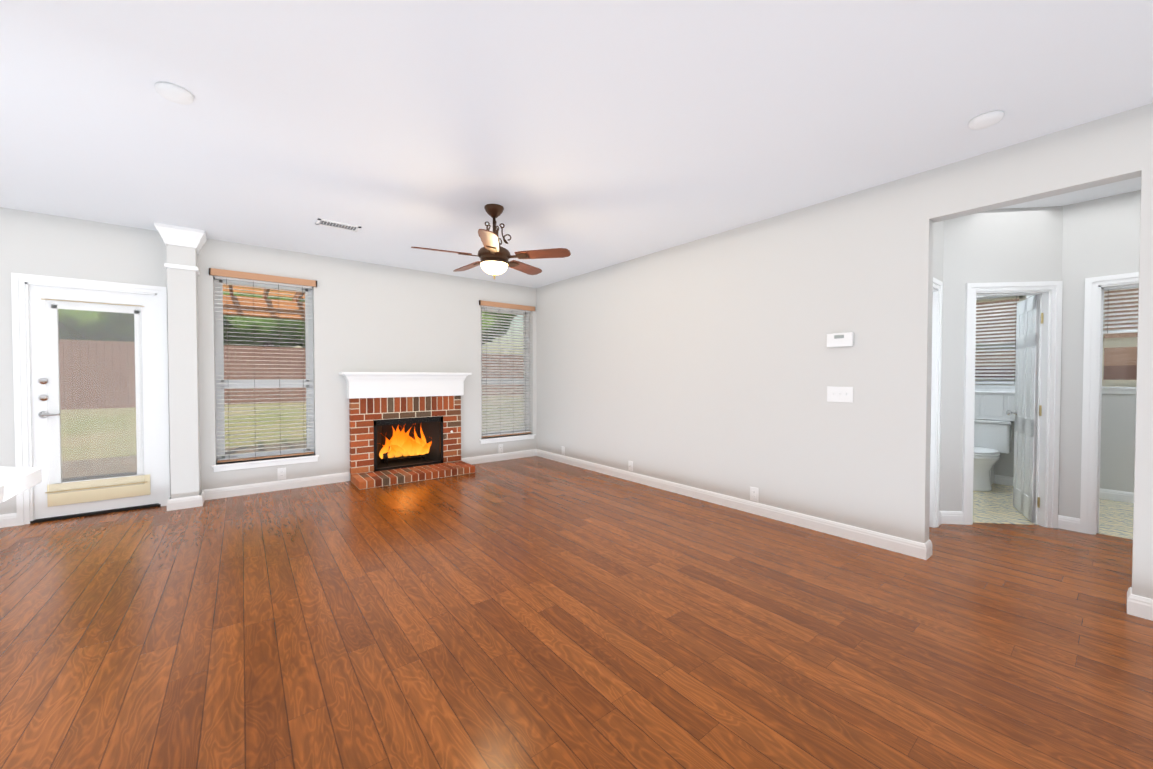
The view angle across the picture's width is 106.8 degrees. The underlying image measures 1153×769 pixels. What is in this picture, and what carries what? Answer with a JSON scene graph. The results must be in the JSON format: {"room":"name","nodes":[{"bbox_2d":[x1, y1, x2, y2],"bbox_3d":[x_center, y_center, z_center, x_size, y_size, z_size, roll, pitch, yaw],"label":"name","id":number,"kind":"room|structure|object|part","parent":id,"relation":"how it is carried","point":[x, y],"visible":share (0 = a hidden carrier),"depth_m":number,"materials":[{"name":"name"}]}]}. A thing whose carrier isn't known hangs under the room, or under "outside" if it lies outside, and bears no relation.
{"room":"living room","nodes":[
{"label":"living room","id":0,"kind":"room"},
{"bbox_2d":[0,207,536,514],"bbox_3d":[-3.980,-0.158,4.531,8.530,2.740,0.200,-1,1,-38],"label":"wall","id":1,"kind":"structure","parent":0,"point":[369,317],"depth_m":5.14,"materials":[{"name":"white paint"}]},
{"bbox_2d":[0,513,16,527],"bbox_3d":[-6.069,1.189,2.782,3.055,0.110,0.016,-1,1,-38],"label":"baseboard","id":2,"kind":"structure","parent":1,"relation":"attached to","point":[8,520],"depth_m":3.69,"materials":[{"name":"white paint"}]},
{"bbox_2d":[11,273,169,525],"bbox_3d":[-4.545,0.125,4.082,0.970,2.190,0.222,-1,1,-38],"label":"door frame","id":3,"kind":"structure","parent":1,"relation":"attached to","point":[20,283],"depth_m":3.77,"materials":[{"name":"white paint"}]},
{"bbox_2d":[29,285,160,523],"bbox_3d":[-4.545,0.168,4.082,0.840,2.105,0.220,-1,1,-38],"label":"exterior door","id":4,"kind":"structure","parent":1,"relation":"in","point":[56,497],"depth_m":3.99,"materials":[{"name":"white paint"}]},
{"bbox_3d":[-4.706,0.270,3.826,0.112,0.018,0.014,-1,1,-38],"label":"lever handle","id":5,"kind":"part","parent":4,"relation":"part of","materials":[{"name":"silver metal"}]},
{"bbox_3d":[-4.517,0.101,4.054,0.500,1.590,0.004,-1,1,-38],"label":"glass","id":6,"kind":"part","parent":4,"relation":"part of","materials":[{"name":"clear glass"}]},
{"bbox_2d":[167,472,349,510],"bbox_3d":[-3.386,1.154,4.724,1.626,0.110,0.266,-1,1,-38],"label":"baseboard","id":7,"kind":"structure","parent":1,"relation":"attached to","point":[199,500],"depth_m":4.72,"materials":[{"name":"white paint"}]},
{"bbox_2d":[209,268,316,286],"bbox_3d":[-3.470,-1.187,4.785,0.970,0.070,0.060,-1,1,-38],"label":"blind valance","id":8,"kind":"object","parent":1,"relation":"attached to","point":[255,276],"visible":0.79,"depth_m":4.74,"materials":[{"name":"brown wood"}]},
{"bbox_2d":[226,279,228,426],"bbox_3d":[-3.769,-0.150,4.625,0.002,1.978,0.002,-1,1,-38],"label":"blind cord","id":9,"kind":"object","parent":8,"relation":"hanging from","point":[226,279],"depth_m":4.63,"materials":[{"name":"white fabric"}]},
{"bbox_2d":[253,284,255,455],"bbox_3d":[-3.587,-0.153,4.768,0.002,1.978,0.002,-1,1,-38],"label":"blind cord","id":10,"kind":"object","parent":8,"relation":"hanging from","point":[253,284],"depth_m":4.77,"materials":[{"name":"white fabric"}]},
{"bbox_2d":[278,284,280,450],"bbox_3d":[-3.406,-0.155,4.909,0.002,1.978,0.002,-1,1,-38],"label":"blind cord","id":11,"kind":"object","parent":8,"relation":"hanging from","point":[279,365],"depth_m":4.92,"materials":[{"name":"white fabric"}]},
{"bbox_2d":[302,287,303,436],"bbox_3d":[-3.224,-0.158,5.052,0.002,1.978,0.002,-1,1,-38],"label":"blind cord","id":12,"kind":"object","parent":8,"relation":"hanging from","point":[302,287],"depth_m":5.06,"materials":[{"name":"white fabric"}]},
{"bbox_2d":[211,276,318,471],"bbox_3d":[-3.518,-0.131,4.865,0.980,2.105,0.215,-1,1,-38],"label":"window","id":13,"kind":"structure","parent":1,"relation":"in","point":[221,383],"depth_m":4.84,"materials":[{"name":"white paint"}]},
{"bbox_3d":[-3.513,0.825,4.876,0.886,0.018,0.050,-1,1,-38],"label":"left window blind bottom rail","id":14,"kind":"part","parent":13,"relation":"part of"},
{"bbox_2d":[277,468,285,479],"bbox_3d":[-3.373,1.021,4.895,0.082,0.130,0.008,-1,1,-38],"label":"electrical outlet","id":15,"kind":"object","parent":1,"relation":"attached to","point":[281,473],"visible":1,"depth_m":4.89,"materials":[{"name":"white plastic"}]},
{"bbox_2d":[461,449,536,464],"bbox_3d":[-1.189,1.121,6.603,1.290,0.110,0.016,-1,1,-38],"label":"baseboard","id":16,"kind":"structure","parent":1,"relation":"attached to","point":[526,453],"depth_m":6.60,"materials":[{"name":"white paint"}]},
{"bbox_2d":[498,444,502,452],"bbox_3d":[-1.172,0.991,6.618,0.082,0.130,0.008,-1,1,-38],"label":"electrical outlet","id":17,"kind":"object","parent":1,"relation":"attached to","point":[500,448],"visible":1,"depth_m":6.61,"materials":[{"name":"white plastic"}]},
{"bbox_2d":[479,300,534,310],"bbox_3d":[-1.069,-1.221,6.666,0.970,0.070,0.060,-1,1,-38],"label":"blind valance","id":18,"kind":"object","parent":1,"relation":"attached to","point":[504,305],"visible":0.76,"depth_m":6.62,"materials":[{"name":"brown wood"}]},
{"bbox_2d":[486,334,486,391],"bbox_3d":[-1.368,-0.184,6.505,0.002,1.978,0.002,-1,1,-38],"label":"blind cord","id":19,"kind":"object","parent":18,"relation":"hanging from","point":[486,334],"depth_m":6.50,"materials":[{"name":"white fabric"}]},
{"bbox_2d":[511,317,511,388],"bbox_3d":[-1.037,-0.189,6.831,0.002,1.978,0.002,-1,1,-38],"label":"blind cord","id":20,"kind":"object","parent":18,"relation":"hanging from","point":[511,317],"depth_m":6.82,"materials":[{"name":"white fabric"}]},
{"bbox_2d":[479,305,535,443],"bbox_3d":[-1.116,-0.164,6.746,0.980,2.105,0.215,-1,1,-38],"label":"window","id":21,"kind":"structure","parent":1,"relation":"in","point":[524,381],"depth_m":6.74,"materials":[{"name":"white paint"}]},
{"bbox_3d":[-1.112,0.792,6.757,0.886,0.018,0.050,-1,1,-38],"label":"right window blind bottom rail","id":22,"kind":"part","parent":21,"relation":"part of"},
{"bbox_2d":[0,456,1152,768],"bbox_3d":[0.323,1.313,1.690,12.170,0.100,10.020,-1,1,-38],"label":"floor","id":23,"kind":"structure","parent":0,"point":[534,612],"depth_m":2.12,"materials":[{"name":"brown wood"}]},
{"bbox_2d":[0,467,41,502],"bbox_3d":[-1.893,0.817,0.504,1.130,0.935,2.900,-1,1,-38],"label":"countertop","id":24,"kind":"structure","parent":23,"relation":"on","point":[14,481],"depth_m":1.55,"materials":[{"name":"white"}]},
{"bbox_2d":[154,222,206,498],"bbox_3d":[-3.909,-0.153,4.261,0.356,2.740,0.313,-1,1,-38],"label":"column","id":25,"kind":"structure","parent":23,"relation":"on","point":[184,245],"depth_m":4.20,"materials":[{"name":"white paint"}]},
{"bbox_3d":[-3.909,-1.438,4.239,0.356,0.170,0.313,-1,1,-38],"label":"crown trim","id":26,"kind":"part","parent":25,"relation":"part of","materials":[{"name":"white paint"}]},
{"bbox_3d":[-3.926,-1.148,4.266,0.242,0.040,0.256,-1,1,-38],"label":"band trim","id":27,"kind":"part","parent":25,"relation":"part of","materials":[{"name":"white paint"}]},
{"bbox_2d":[339,372,474,489],"bbox_3d":[-2.225,0.515,5.708,1.640,1.353,0.970,-1,1,-38],"label":"fireplace","id":28,"kind":"object","parent":23,"relation":"on","point":[405,427],"visible":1,"depth_m":5.67,"materials":[{"name":"brick"}]},
{"bbox_3d":[-2.211,-0.088,5.679,1.574,0.086,0.177,-1,1,-38],"label":"mantel crown","id":29,"kind":"part","parent":28,"relation":"part of","materials":[{"name":"white paint"}]},
{"bbox_2d":[339,372,471,374],"bbox_3d":[-2.200,-0.146,5.665,1.640,0.030,0.210,-1,1,-38],"label":"mantel shelf","id":30,"kind":"object","parent":28,"relation":"attached to","point":[343,373],"depth_m":5.50,"materials":[{"name":"white paint"}]},
{"bbox_3d":[-2.228,0.773,5.717,0.900,0.656,0.050,-1,1,-38],"label":"firebox frame","id":31,"kind":"part","parent":28,"relation":"part of","materials":[{"name":"black metal"}]},
{"bbox_2d":[973,483,1037,524],"bbox_3d":[4.065,1.209,4.638,2.240,0.004,1.550,-1,1,-38],"label":"floor","id":32,"kind":"structure","parent":23,"relation":"on","point":[995,505],"depth_m":4.19,"materials":[{"name":"beige tile"}]},
{"bbox_2d":[973,419,1013,490],"bbox_3d":[4.714,0.814,5.019,0.715,0.780,0.496,-1,1,-38],"label":"toilet","id":33,"kind":"object","parent":32,"relation":"on","point":[992,440],"visible":0.69,"depth_m":4.96,"materials":[{"name":"white ceramic"}]},
{"bbox_3d":[4.635,0.757,4.956,0.495,0.025,0.374,-1,1,-38],"label":"lid","id":34,"kind":"part","parent":33,"relation":"part of","materials":[{"name":"white plastic"}]},
{"bbox_3d":[4.635,0.783,4.957,0.512,0.020,0.388,-1,1,-38],"label":"seat","id":35,"kind":"part","parent":33,"relation":"part of","materials":[{"name":"white plastic"}]},
{"bbox_3d":[4.913,0.629,5.171,0.195,0.345,0.470,-1,1,-38],"label":"tank","id":36,"kind":"part","parent":33,"relation":"part of","materials":[{"name":"white ceramic"}]},
{"bbox_3d":[4.910,0.439,5.166,0.218,0.035,0.496,-1,1,-38],"label":"tank lid","id":37,"kind":"part","parent":33,"relation":"part of","materials":[{"name":"white ceramic"}]},
{"bbox_2d":[1099,498,1133,539],"bbox_3d":[5.583,1.234,3.211,1.610,0.004,2.330,-1,1,-38],"label":"floor","id":38,"kind":"structure","parent":23,"relation":"on","point":[1115,518],"depth_m":3.90,"materials":[{"name":"beige tile"}]},
{"bbox_2d":[0,0,1152,287],"bbox_3d":[0.323,-1.526,1.639,12.170,0.100,10.020,-1,1,-38],"label":"ceiling","id":39,"kind":"structure","parent":0,"point":[594,134],"depth_m":2.32,"materials":[{"name":"white paint"}]},
{"bbox_2d":[155,82,193,104],"bbox_3d":[-2.036,-1.468,2.169,0.144,0.036,0.144,-1,1,-38],"label":"recessed light","id":40,"kind":"object","parent":39,"relation":"attached to","point":[174,93],"visible":1,"depth_m":2.14,"materials":[{"name":"white plastic"}]},
{"bbox_2d":[315,218,360,231],"bbox_3d":[-2.269,-1.514,4.082,0.360,0.012,0.170,-1,1,-38],"label":"ceiling vent","id":41,"kind":"object","parent":39,"relation":"in","point":[357,229],"depth_m":4.07,"materials":[{"name":"white plastic"}]},
{"bbox_3d":[-2.269,-1.518,4.081,0.320,0.001,0.130,-1,1,-38],"label":"dark ceiling air vent","id":42,"kind":"part","parent":41,"relation":"part of","materials":[{"name":"grey metal"}]},
{"bbox_2d":[484,204,503,232],"bbox_3d":[-0.704,-1.347,3.659,0.164,0.330,0.164,-1,1,-38],"label":"fan canopy","id":43,"kind":"object","parent":39,"relation":"attached to","point":[494,210],"depth_m":3.62,"materials":[{"name":"brown metal"}]},
{"bbox_3d":[-0.704,-1.307,3.660,0.044,0.250,0.044,-1,1,-38],"label":"ceiling fan downrod","id":44,"kind":"part","parent":43,"relation":"part of","materials":[{"name":"brown metal"}]},
{"bbox_2d":[496,226,501,245],"bbox_3d":[-0.678,-1.294,3.750,0.011,0.175,0.104,0,1,16],"label":"scroll","id":45,"kind":"object","parent":43,"relation":"attached to","point":[498,237],"visible":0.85,"depth_m":3.73,"materials":[{"name":"brown metal"}]},
{"bbox_2d":[499,223,510,243],"bbox_3d":[-0.610,-1.292,3.663,0.104,0.175,0.011,0,1,-2],"label":"scroll","id":46,"kind":"object","parent":43,"relation":"attached to","point":[505,241],"visible":1,"depth_m":3.66,"materials":[{"name":"brown metal"}]},
{"bbox_2d":[478,229,570,261],"bbox_3d":[-0.531,-1.117,3.504,0.894,0.135,0.744,-1,1,-38],"label":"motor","id":47,"kind":"object","parent":43,"relation":"hanging from","point":[485,253],"depth_m":3.55,"materials":[{"name":"brown wood"}]},
{"bbox_3d":[-0.655,-1.085,3.234,0.142,0.040,0.465,0,1,-6],"label":"ceiling fan blade","id":48,"kind":"part","parent":47,"relation":"part of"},
{"bbox_3d":[-0.682,-1.081,3.455,0.078,0.024,0.180,0,1,-6],"label":"ceiling fan blade bracket","id":49,"kind":"part","parent":47,"relation":"part of","materials":[{"name":"brown metal"}]},
{"bbox_2d":[480,258,507,274],"bbox_3d":[-0.704,-1.000,3.665,0.236,0.115,0.236,-1,1,-38],"label":"shade","id":50,"kind":"object","parent":47,"relation":"attached to","point":[493,259],"depth_m":3.59,"materials":[{"name":"white glass"}]},
{"bbox_3d":[-0.704,-0.985,3.665,0.230,0.085,0.230,-1,1,-38],"label":"ceiling fan light bowl","id":51,"kind":"part","parent":50,"relation":"part of","materials":[{"name":"white glass"}]},
{"bbox_3d":[-0.498,-1.083,3.620,0.180,0.024,0.078,0,1,12],"label":"ceiling fan blade bracket","id":52,"kind":"part","parent":47,"relation":"part of","materials":[{"name":"brown metal"}]},
{"bbox_2d":[508,260,541,274],"bbox_3d":[-0.510,-1.098,4.005,0.142,0.040,0.545,1,1,30],"label":"blade","id":53,"kind":"object","parent":47,"relation":"attached to","point":[526,268],"depth_m":4.02,"materials":[{"name":"brown wood"}]},
{"bbox_3d":[-0.599,-1.087,3.845,0.078,0.024,0.180,1,1,30],"label":"ceiling fan blade bracket","id":54,"kind":"part","parent":53,"relation":"part of","materials":[{"name":"brown metal"}]},
{"bbox_3d":[-0.280,-1.091,3.577,0.465,0.040,0.142,0,1,12],"label":"ceiling fan blade","id":55,"kind":"part","parent":47,"relation":"part of","materials":[{"name":"brown wood"}]},
{"bbox_2d":[968,110,1003,129],"bbox_3d":[2.291,-1.472,2.395,0.144,0.036,0.144,-1,1,-38],"label":"recessed light","id":56,"kind":"object","parent":39,"relation":"attached to","point":[986,120],"visible":0.98,"depth_m":2.37,"materials":[{"name":"white plastic"}]},
{"bbox_2d":[536,103,1152,598],"bbox_3d":[2.358,-0.135,3.258,0.120,2.740,9.620,-1,1,-38],"label":"wall","id":57,"kind":"structure","parent":0,"point":[714,363],"depth_m":3.66,"materials":[{"name":"white paint"}]},
{"bbox_2d":[628,461,632,470],"bbox_3d":[0.670,1.014,5.323,0.018,0.120,0.075,-1,1,-38],"label":"outlet","id":58,"kind":"object","parent":57,"relation":"attached to","point":[630,465],"visible":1,"depth_m":5.32,"materials":[{"name":"white plastic"}]},
{"bbox_2d":[537,449,931,559],"bbox_3d":[0.915,1.149,5.031,0.036,0.110,5.086,-1,1,-38],"label":"baseboard","id":59,"kind":"structure","parent":57,"relation":"attached to","point":[894,543],"depth_m":3.89,"materials":[{"name":"white paint"}]},
{"bbox_2d":[750,486,757,501],"bbox_3d":[1.678,1.036,4.043,0.008,0.130,0.082,-1,1,-38],"label":"electrical outlet","id":60,"kind":"object","parent":57,"relation":"attached to","point":[753,493],"visible":1,"depth_m":4.04,"materials":[{"name":"white plastic"}]},
{"bbox_2d":[827,386,852,402],"bbox_3d":[2.122,0.080,3.452,0.018,0.125,0.190,-1,1,-38],"label":"switch plate","id":61,"kind":"object","parent":57,"relation":"attached to","point":[839,394],"visible":1,"depth_m":3.45,"materials":[{"name":"white plastic"}]},
{"bbox_2d":[827,332,853,346],"bbox_3d":[2.117,-0.358,3.441,0.030,0.110,0.190,-1,1,-38],"label":"thermostat","id":62,"kind":"object","parent":57,"relation":"attached to","point":[840,339],"visible":0.98,"depth_m":3.42,"materials":[{"name":"white plastic"}]},
{"bbox_2d":[1127,590,1152,620],"bbox_3d":[4.138,1.222,0.914,0.036,0.110,3.636,-1,1,-38],"label":"baseboard","id":63,"kind":"structure","parent":57,"relation":"attached to","point":[1139,606],"depth_m":2.30,"materials":[{"name":"white paint"}]},
{"bbox_2d":[933,221,943,510],"bbox_3d":[2.810,-0.140,3.524,0.920,2.740,0.120,-1,1,-38],"label":"wall","id":64,"kind":"structure","parent":0,"point":[938,245],"depth_m":3.65,"materials":[{"name":"white paint"}]},
{"bbox_2d":[929,277,942,527],"bbox_3d":[2.796,0.178,3.507,0.760,2.105,0.142,-1,1,-38],"label":"door frame","id":65,"kind":"structure","parent":64,"relation":"attached to","point":[936,402],"depth_m":3.66,"materials":[{"name":"white paint"}]},
{"bbox_2d":[940,206,1062,510],"bbox_3d":[3.673,-0.144,3.764,0.919,2.740,0.120,0,1,7],"label":"wall","id":66,"kind":"structure","parent":0,"point":[1010,245],"depth_m":3.72,"materials":[{"name":"white paint"}]},
{"bbox_2d":[939,511,962,524],"bbox_3d":[3.261,1.172,3.736,0.232,0.110,0.139,-1,1,-38],"label":"baseboard","id":67,"kind":"structure","parent":66,"relation":"attached to","point":[950,517],"depth_m":3.76,"materials":[{"name":"white paint"}]},
{"bbox_2d":[962,281,1062,527],"bbox_3d":[3.758,0.174,3.760,0.730,2.105,0.160,0,1,7],"label":"door frame","id":68,"kind":"structure","parent":66,"relation":"attached to","point":[1049,389],"depth_m":3.69,"materials":[{"name":"white paint"}]},
{"bbox_2d":[1006,295,1043,522],"bbox_3d":[4.170,0.210,3.986,0.571,2.000,0.282,-1,1,-38],"label":"room door","id":69,"kind":"structure","parent":66,"relation":"in","point":[1026,404],"depth_m":3.92,"materials":[{"name":"white paint"}]},
{"bbox_3d":[4.265,0.277,4.194,0.071,0.054,0.054,1,1,34],"label":"knob","id":70,"kind":"part","parent":69,"relation":"part of","materials":[{"name":"silver metal"}]},
{"bbox_2d":[994,295,1135,492],"bbox_3d":[5.744,-0.156,4.449,0.200,2.740,4.120,-1,1,-38],"label":"wall","id":71,"kind":"structure","parent":0,"point":[1117,451],"depth_m":4.46,"materials":[{"name":"white paint"}]},
{"bbox_2d":[974,391,1014,420],"bbox_3d":[4.921,0.250,5.171,0.214,0.333,0.880,-1,1,-38],"label":"upper cabinet","id":72,"kind":"object","parent":71,"relation":"attached to","point":[993,405],"visible":0.27,"depth_m":5.04,"materials":[{"name":"white paint"}]},
{"bbox_2d":[975,295,1025,391],"bbox_3d":[5.048,-0.529,5.295,0.215,1.225,0.790,-1,1,-38],"label":"window","id":73,"kind":"structure","parent":71,"relation":"in","point":[992,383],"depth_m":5.21,"materials":[{"name":"beige plastic"}]},
{"bbox_3d":[5.020,0.047,5.283,0.145,0.075,0.790,-1,1,-38],"label":"stool trim","id":74,"kind":"part","parent":73,"relation":"part of","materials":[{"name":"white paint"}]},
{"bbox_3d":[5.105,-0.547,5.339,0.004,1.020,0.630,-1,1,-38],"label":"glass","id":75,"kind":"part","parent":73,"relation":"part of","materials":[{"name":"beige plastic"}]},
{"bbox_2d":[994,475,1013,485],"bbox_3d":[4.940,1.144,5.323,0.016,0.110,1.550,-1,1,-38],"label":"baseboard","id":76,"kind":"structure","parent":71,"relation":"attached to","point":[1003,480],"depth_m":5.10,"materials":[{"name":"white paint"}]},
{"bbox_2d":[1099,488,1133,502],"bbox_3d":[6.210,1.172,3.701,0.016,0.110,2.330,-1,1,-38],"label":"baseboard","id":77,"kind":"structure","parent":71,"relation":"attached to","point":[1116,495],"depth_m":4.44,"materials":[{"name":"white paint"}]},
{"bbox_2d":[1102,286,1138,393],"bbox_3d":[5.825,-0.511,4.303,0.215,1.225,0.870,-1,1,-38],"label":"bathroom window","id":78,"kind":"structure","parent":71,"relation":"in","point":[1120,386],"depth_m":4.48,"materials":[{"name":"beige plastic"}]},
{"bbox_3d":[5.797,0.064,4.292,0.145,0.075,0.870,-1,1,-38],"label":"stool trim","id":79,"kind":"part","parent":78,"relation":"part of","materials":[{"name":"white paint"}]},
{"bbox_2d":[1058,190,1140,518],"bbox_3d":[4.703,-0.131,3.005,0.120,2.740,1.730,-1,1,-38],"label":"wall","id":80,"kind":"structure","parent":0,"point":[1100,236],"depth_m":3.56,"materials":[{"name":"white paint"}]},
{"bbox_2d":[1058,515,1079,531],"bbox_3d":[4.157,1.174,3.614,0.016,0.110,0.125,-1,1,-38],"label":"baseboard","id":81,"kind":"structure","parent":80,"relation":"attached to","point":[1069,523],"depth_m":3.61,"materials":[{"name":"white paint"}]},
{"bbox_2d":[1080,272,1138,534],"bbox_3d":[4.524,0.183,3.239,0.160,2.105,0.890,-1,1,-38],"label":"door frame","id":82,"kind":"structure","parent":80,"relation":"attached to","point":[1095,287],"depth_m":3.51,"materials":[{"name":"white paint"}]},
{"label":"outside","id":83,"kind":"structure","parent":0,"visible":0},
{"bbox_2d":[60,388,523,460],"bbox_3d":[-16.109,0.898,20.584,80.000,0.860,40.000,-1,1,-38],"label":"ground","id":84,"kind":"structure","parent":83,"point":[115,416],"depth_m":10.18,"materials":[{"name":"green plant"}]},
{"bbox_2d":[58,309,134,396],"bbox_3d":[-15.002,-2.509,12.858,6.957,6.430,4.505,-1,1,-38],"label":"tree","id":85,"kind":"object","parent":84,"relation":"on","point":[123,327],"depth_m":11.96,"materials":[{"name":"green plant"}]},
{"bbox_3d":[-15.002,-3.128,12.848,6.957,5.193,4.505,-1,1,-38],"label":"tree crown","id":86,"kind":"part","parent":85,"relation":"part of","materials":[{"name":"green plant"}]},
{"bbox_2d":[61,442,306,481],"bbox_3d":[-5.464,1.403,6.187,6.200,0.360,4.193,-1,1,-38],"label":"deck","id":87,"kind":"object","parent":84,"relation":"on","point":[119,471],"depth_m":6.51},
{"bbox_2d":[223,284,304,320],"bbox_3d":[-4.039,-0.195,6.771,3.400,2.815,3.400,-1,1,-38],"label":"pergola","id":88,"kind":"object","parent":87,"relation":"on","point":[269,304],"depth_m":7.14,"materials":[{"name":"brown wood"}]},
{"bbox_2d":[223,287,304,395],"bbox_3d":[-11.021,-2.966,16.007,7.015,7.236,4.464,-1,1,-38],"label":"tree","id":89,"kind":"object","parent":84,"relation":"on","point":[275,343],"depth_m":14.31,"materials":[{"name":"green plant"}]},
{"bbox_3d":[-11.021,-3.748,15.993,7.015,5.670,4.464,-1,1,-38],"label":"tree crown","id":90,"kind":"part","parent":89,"relation":"part of","materials":[{"name":"green plant"}]},
{"bbox_2d":[59,339,522,409],"bbox_3d":[-10.421,-0.279,13.318,60.025,1.850,0.020,-1,1,-38],"label":"fence","id":91,"kind":"object","parent":84,"relation":"on","point":[270,374],"depth_m":11.88,"materials":[{"name":"brown wood"}]},
{"bbox_2d":[298,320,304,347],"bbox_3d":[-8.283,-2.527,18.148,7.765,6.284,4.584,-1,1,-38],"label":"tree","id":92,"kind":"object","parent":84,"relation":"on","point":[303,336],"depth_m":15.46,"materials":[{"name":"green plant"}]},
{"bbox_2d":[482,311,516,343],"bbox_3d":[-6.020,-2.672,20.116,5.963,6.502,4.782,-1,1,-38],"label":"tree","id":93,"kind":"object","parent":84,"relation":"on","point":[495,324],"depth_m":19.38,"materials":[{"name":"green plant"}]},
{"bbox_3d":[-0.844,-1.087,3.820,0.078,0.024,0.180,-1,1,-42],"label":"bracket","id":94,"kind":"object","parent":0,"visible":0},
{"bbox_2d":[453,261,479,271],"bbox_3d":[-0.996,-1.098,3.983,0.142,0.040,0.465,-1,1,-42],"label":"blade","id":95,"kind":"object","parent":94,"relation":"attached to","point":[467,267],"visible":0.81,"depth_m":3.99,"materials":[{"name":"brown wood"}]},
{"bbox_3d":[-0.896,-1.083,3.578,0.180,0.024,0.078,0,1,-24],"label":"bracket","id":96,"kind":"object","parent":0,"visible":0},
{"bbox_2d":[411,247,471,254],"bbox_3d":[-1.097,-1.089,3.485,0.465,0.040,0.142,0,1,-24],"label":"blade","id":97,"kind":"object","parent":96,"relation":"attached to","point":[440,250],"visible":0.94,"depth_m":3.44,"materials":[{"name":"brown wood"}]},
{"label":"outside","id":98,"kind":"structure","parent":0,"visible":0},
{"bbox_3d":[24.494,1.716,7.164,32.630,0.300,31.220,-1,1,-38],"label":"ground","id":99,"kind":"structure","parent":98,"visible":0},
{"bbox_2d":[975,365,1136,379],"bbox_3d":[9.389,0.705,3.572,0.040,1.850,18.220,-1,1,-38],"label":"fence","id":100,"kind":"object","parent":99,"relation":"on","point":[1118,372],"depth_m":5.95,"materials":[{"name":"brown wood"}]},
{"bbox_2d":[975,288,1138,366],"bbox_3d":[9.888,-0.965,8.875,5.800,5.000,26.000,-1,1,-38],"label":"neighbor house","id":101,"kind":"structure","parent":99,"relation":"on","point":[1121,360],"depth_m":6.50,"materials":[{"name":"brick"}]}
]}

